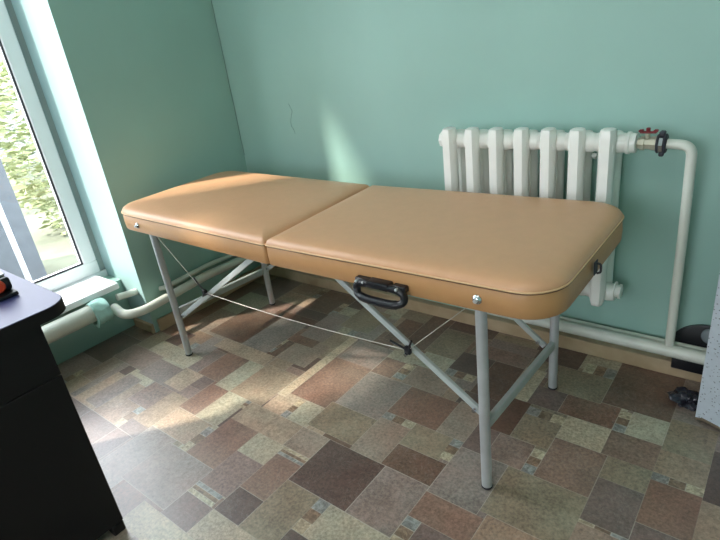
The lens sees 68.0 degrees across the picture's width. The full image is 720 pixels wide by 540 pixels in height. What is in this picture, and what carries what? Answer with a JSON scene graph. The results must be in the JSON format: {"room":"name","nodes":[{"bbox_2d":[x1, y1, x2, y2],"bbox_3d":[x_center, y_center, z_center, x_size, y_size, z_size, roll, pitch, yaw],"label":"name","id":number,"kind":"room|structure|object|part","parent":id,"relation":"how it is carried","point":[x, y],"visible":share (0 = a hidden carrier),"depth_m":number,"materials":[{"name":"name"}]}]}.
{"room":"examination room","nodes":[
{"label":"examination room","id":0,"kind":"room"},
{"bbox_2d":[40,0,260,364],"bbox_3d":[-2.204,-0.602,1.308,0.450,3.100,4.200,12,31,37],"label":"wall","id":1,"kind":"structure","parent":0,"point":[150,77],"depth_m":2.53,"materials":[{"name":"green paint"}]},
{"bbox_2d":[0,0,99,290],"bbox_3d":[-2.071,-0.744,1.641,0.060,2.450,1.832,12,31,37],"label":"window","id":2,"kind":"structure","parent":1,"relation":"in","point":[10,50],"depth_m":2.48,"materials":[{"name":"white plastic"}]},
{"bbox_2d":[4,0,104,270],"bbox_3d":[-1.505,-1.112,2.285,0.048,2.449,0.030,12,31,37],"label":"trim","id":3,"kind":"structure","parent":1,"relation":"attached to","point":[8,3],"depth_m":2.47,"materials":[{"name":"grey plastic"}]},
{"bbox_2d":[41,306,96,343],"bbox_3d":[-1.750,0.494,1.989,0.180,0.083,1.605,12,31,37],"label":"pipe","id":4,"kind":"object","parent":1,"relation":"in","point":[55,330],"visible":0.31,"depth_m":2.38,"materials":[{"name":"metal"}]},
{"bbox_2d":[85,297,113,327],"bbox_3d":[-1.226,0.196,2.510,0.137,0.129,0.075,12,31,37],"label":"rag","id":5,"kind":"object","parent":4,"relation":"on","point":[102,310],"visible":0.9,"depth_m":2.48,"materials":[{"name":"teal fabric"}]},
{"bbox_2d":[53,269,107,291],"bbox_3d":[-1.908,0.374,2.161,0.060,0.034,1.858,12,31,37],"label":"trim","id":6,"kind":"structure","parent":1,"relation":"attached to","point":[102,273],"depth_m":2.75,"materials":[{"name":"white plastic"}]},
{"bbox_2d":[11,0,155,330],"bbox_3d":[-1.952,-0.593,1.638,0.450,2.750,1.875,12,31,37],"label":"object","id":7,"kind":"structure","parent":1,"relation":"attached to","point":[35,18],"depth_m":2.40,"materials":[{"name":"paint"}]},
{"bbox_2d":[54,275,118,313],"bbox_3d":[-1.808,0.408,2.051,0.235,0.032,1.788,12,31,37],"label":"windowsill","id":8,"kind":"structure","parent":1,"relation":"attached to","point":[79,293],"depth_m":2.55,"materials":[{"name":"white plastic"}]},
{"bbox_2d":[133,318,155,333],"bbox_3d":[-1.108,0.284,2.744,0.170,0.050,0.017,12,31,37],"label":"baseboard","id":9,"kind":"structure","parent":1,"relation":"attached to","point":[142,324],"depth_m":2.73,"materials":[{"name":"brown wood"}]},
{"bbox_2d":[157,265,262,330],"bbox_3d":[-0.794,0.137,2.955,0.018,0.066,0.730,12,31,37],"label":"baseboard","id":10,"kind":"structure","parent":1,"relation":"attached to","point":[167,320],"depth_m":2.89,"materials":[{"name":"brown wood"}]},
{"bbox_2d":[110,257,705,364],"bbox_3d":[0.460,0.340,1.810,3.538,0.123,0.891,12,31,37],"label":"pipe","id":11,"kind":"object","parent":1,"relation":"attached to","point":[678,352],"visible":0.48,"depth_m":2.02,"materials":[{"name":"metal"}]},
{"bbox_2d":[115,288,137,300],"bbox_3d":[-1.142,0.120,2.614,0.036,0.046,0.103,12,31,37],"label":"pipe stub","id":12,"kind":"object","parent":11,"relation":"attached to","point":[120,296],"visible":1,"depth_m":2.60,"materials":[{"name":"metal"}]},
{"bbox_2d":[665,139,697,346],"bbox_3d":[0.991,-0.063,1.702,0.087,0.710,0.051,12,31,37],"label":"riser pipe","id":13,"kind":"object","parent":11,"relation":"attached to","point":[690,149],"visible":1,"depth_m":1.65,"materials":[{"name":"metal"}]},
{"bbox_2d":[58,274,719,539],"bbox_3d":[-0.547,1.110,0.816,3.700,0.001,4.200,12,31,37],"label":"floor","id":14,"kind":"structure","parent":0,"point":[273,427],"depth_m":1.82,"materials":[{"name":"multicoloured tile"}]},
{"bbox_2d":[0,269,125,539],"bbox_3d":[-1.357,0.635,1.197,0.622,0.745,1.412,12,31,37],"label":"desk","id":15,"kind":"object","parent":14,"relation":"on","point":[54,485],"visible":1,"depth_m":1.36,"materials":[{"name":"black wood"}]},
{"bbox_2d":[0,272,18,301],"bbox_3d":[-1.000,0.035,1.435,0.205,0.055,0.065,12,31,37],"label":"gadget","id":16,"kind":"object","parent":15,"relation":"on","point":[6,290],"visible":1,"depth_m":1.40,"materials":[{"name":"black plastic"}]},
{"bbox_3d":[-0.922,0.288,1.187,0.018,0.150,0.457,12,31,37],"label":"drawer","id":17,"kind":"part","parent":15,"relation":"part of","materials":[{"name":"black wood"}]},
{"bbox_3d":[-0.880,0.593,1.326,0.018,0.520,0.457,12,31,37],"label":"drawer","id":18,"kind":"part","parent":15,"relation":"part of","materials":[{"name":"black wood"}]},
{"bbox_2d":[121,171,623,489],"bbox_3d":[-0.088,0.094,2.042,1.908,0.717,0.680,12,31,37],"label":"massage table","id":19,"kind":"object","parent":14,"relation":"on","point":[518,258],"visible":1,"depth_m":1.58,"materials":[{"name":"beige leather"}]},
{"bbox_3d":[-0.831,0.092,2.337,0.030,0.647,0.030,12,31,37],"label":"leg","id":20,"kind":"part","parent":19,"relation":"part of","materials":[{"name":"metal"}]},
{"bbox_2d":[122,171,368,243],"bbox_3d":[-0.493,-0.297,2.200,0.948,0.040,0.619,12,31,37],"label":"cushion","id":21,"kind":"object","parent":19,"relation":"on","point":[234,207],"depth_m":2.08,"materials":[{"name":"beige leather"}]},
{"bbox_3d":[-0.505,-0.118,2.702,0.030,0.647,0.030,12,31,37],"label":"leg","id":22,"kind":"part","parent":19,"relation":"part of","materials":[{"name":"metal"}]},
{"bbox_3d":[0.049,0.065,1.434,0.179,0.067,0.036,12,31,37],"label":"carrying handle","id":23,"kind":"part","parent":19,"relation":"part of","materials":[{"name":"black plastic"}]},
{"bbox_3d":[0.053,0.039,1.431,0.167,0.020,0.032,12,31,37],"label":"mounting plate","id":24,"kind":"part","parent":19,"relation":"part of","materials":[{"name":"black plastic"}]},
{"bbox_2d":[266,185,622,291],"bbox_3d":[0.232,-0.143,1.642,0.958,0.040,0.619,12,31,37],"label":"cushion","id":25,"kind":"object","parent":19,"relation":"on","point":[451,240],"depth_m":1.50,"materials":[{"name":"beige leather"}]},
{"bbox_3d":[0.334,0.339,1.441,0.030,0.647,0.030,12,31,37],"label":"leg","id":26,"kind":"part","parent":19,"relation":"part of","materials":[{"name":"metal"}]},
{"bbox_3d":[0.659,0.129,1.806,0.030,0.647,0.030,12,31,37],"label":"leg","id":27,"kind":"part","parent":19,"relation":"part of","materials":[{"name":"metal"}]},
{"bbox_2d":[667,386,698,411],"bbox_3d":[1.089,0.422,1.790,0.104,0.040,0.101,12,31,37],"label":"crumpled bag","id":28,"kind":"object","parent":14,"relation":"on","point":[686,398],"visible":0.89,"depth_m":1.77,"materials":[{"name":"black plastic"}]},
{"bbox_2d":[695,273,719,429],"bbox_3d":[1.171,0.072,1.307,0.062,1.050,0.549,-22,28,-28],"label":"board","id":29,"kind":"object","parent":14,"relation":"on","point":[708,405],"visible":1,"depth_m":1.62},
{"bbox_2d":[211,0,719,338],"bbox_3d":[0.547,-1.171,1.733,4.150,3.100,0.204,12,31,37],"label":"wall","id":30,"kind":"structure","parent":0,"point":[349,91],"depth_m":1.93,"materials":[{"name":"green paint"}]},
{"bbox_2d":[159,254,706,351],"bbox_3d":[0.560,0.283,1.883,3.488,0.120,0.689,12,31,37],"label":"pipe","id":31,"kind":"object","parent":30,"relation":"attached to","point":[223,258],"visible":0.23,"depth_m":2.05,"materials":[{"name":"metal"}]},
{"bbox_2d":[267,263,701,382],"bbox_3d":[0.801,0.279,2.172,3.500,0.058,0.034,12,31,37],"label":"baseboard","id":32,"kind":"structure","parent":30,"relation":"attached to","point":[618,353],"depth_m":2.25,"materials":[{"name":"brown wood"}]},
{"bbox_2d":[671,358,703,374],"bbox_3d":[1.195,0.341,1.818,0.237,0.049,0.017,12,31,37],"label":"strip","id":33,"kind":"object","parent":32,"relation":"on","point":[688,366],"visible":0.41,"depth_m":1.85,"materials":[{"name":"plastic"}]},
{"bbox_2d":[438,127,638,306],"bbox_3d":[0.618,-0.221,1.948,0.686,0.610,0.171,12,31,37],"label":"radiator","id":34,"kind":"object","parent":30,"relation":"attached to","point":[495,160],"visible":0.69,"depth_m":1.82,"materials":[{"name":"white metal"}]},
{"bbox_2d":[636,127,668,156],"bbox_3d":[0.877,-0.384,1.603,0.079,0.084,0.060,12,31,37],"label":"radiator valve","id":35,"kind":"object","parent":34,"relation":"attached to","point":[657,143],"visible":1,"depth_m":1.59,"materials":[{"name":"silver metal"}]},
{"bbox_3d":[0.863,-0.415,1.597,0.054,0.020,0.020,12,31,37],"label":"lever","id":36,"kind":"part","parent":35,"relation":"part of","materials":[{"name":"red metal"}]},
{"bbox_2d":[675,324,710,347],"bbox_3d":[1.180,0.260,1.808,0.240,0.151,0.049,12,31,37],"label":"case","id":37,"kind":"object","parent":30,"relation":"attached to","point":[698,334],"visible":0.42,"depth_m":1.83,"materials":[{"name":"plastic"}]},
{"bbox_3d":[1.168,0.222,1.782,0.051,0.057,0.029,12,31,37],"label":"round knob","id":38,"kind":"part","parent":37,"relation":"part of","materials":[{"name":"grey metal"}]},
{"label":"outside","id":39,"kind":"structure","parent":0,"visible":0},
{"bbox_2d":[9,164,78,274],"bbox_3d":[-12.398,-1.971,12.666,29.500,0.020,50.000,12,31,37],"label":"ground","id":40,"kind":"structure","parent":39,"point":[56,251],"depth_m":6.51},
{"bbox_2d":[0,204,32,281],"bbox_3d":[-2.890,-0.603,4.200,0.044,2.100,0.042,12,31,37],"label":"post","id":41,"kind":"object","parent":40,"relation":"on","point":[3,218],"visible":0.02,"depth_m":4.37,"materials":[{"name":"grey plastic"}]},
{"bbox_2d":[0,67,39,167],"bbox_3d":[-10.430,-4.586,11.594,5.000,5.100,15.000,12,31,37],"label":"tree","id":42,"kind":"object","parent":40,"relation":"on","point":[18,103],"visible":0.02,"depth_m":11.61,"materials":[{"name":"green plant"}]},
{"bbox_2d":[0,159,46,280],"bbox_3d":[-3.900,-0.301,4.716,1.100,1.380,1.365,12,31,37],"label":"shed","id":43,"kind":"object","parent":40,"relation":"on","point":[9,203],"visible":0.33,"depth_m":4.82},
{"bbox_2d":[0,54,47,184],"bbox_3d":[-5.297,-3.350,8.830,2.689,3.869,2.855,12,31,37],"label":"bush","id":44,"kind":"object","parent":40,"relation":"on","point":[8,113],"visible":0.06,"depth_m":8.67,"materials":[{"name":"green plant"}]},
{"bbox_2d":[0,53,67,234],"bbox_3d":[-3.641,-1.693,6.430,2.014,2.435,1.866,12,31,37],"label":"bush","id":45,"kind":"object","parent":40,"relation":"on","point":[30,191],"visible":0.22,"depth_m":6.20,"materials":[{"name":"green plant"}]}
]}

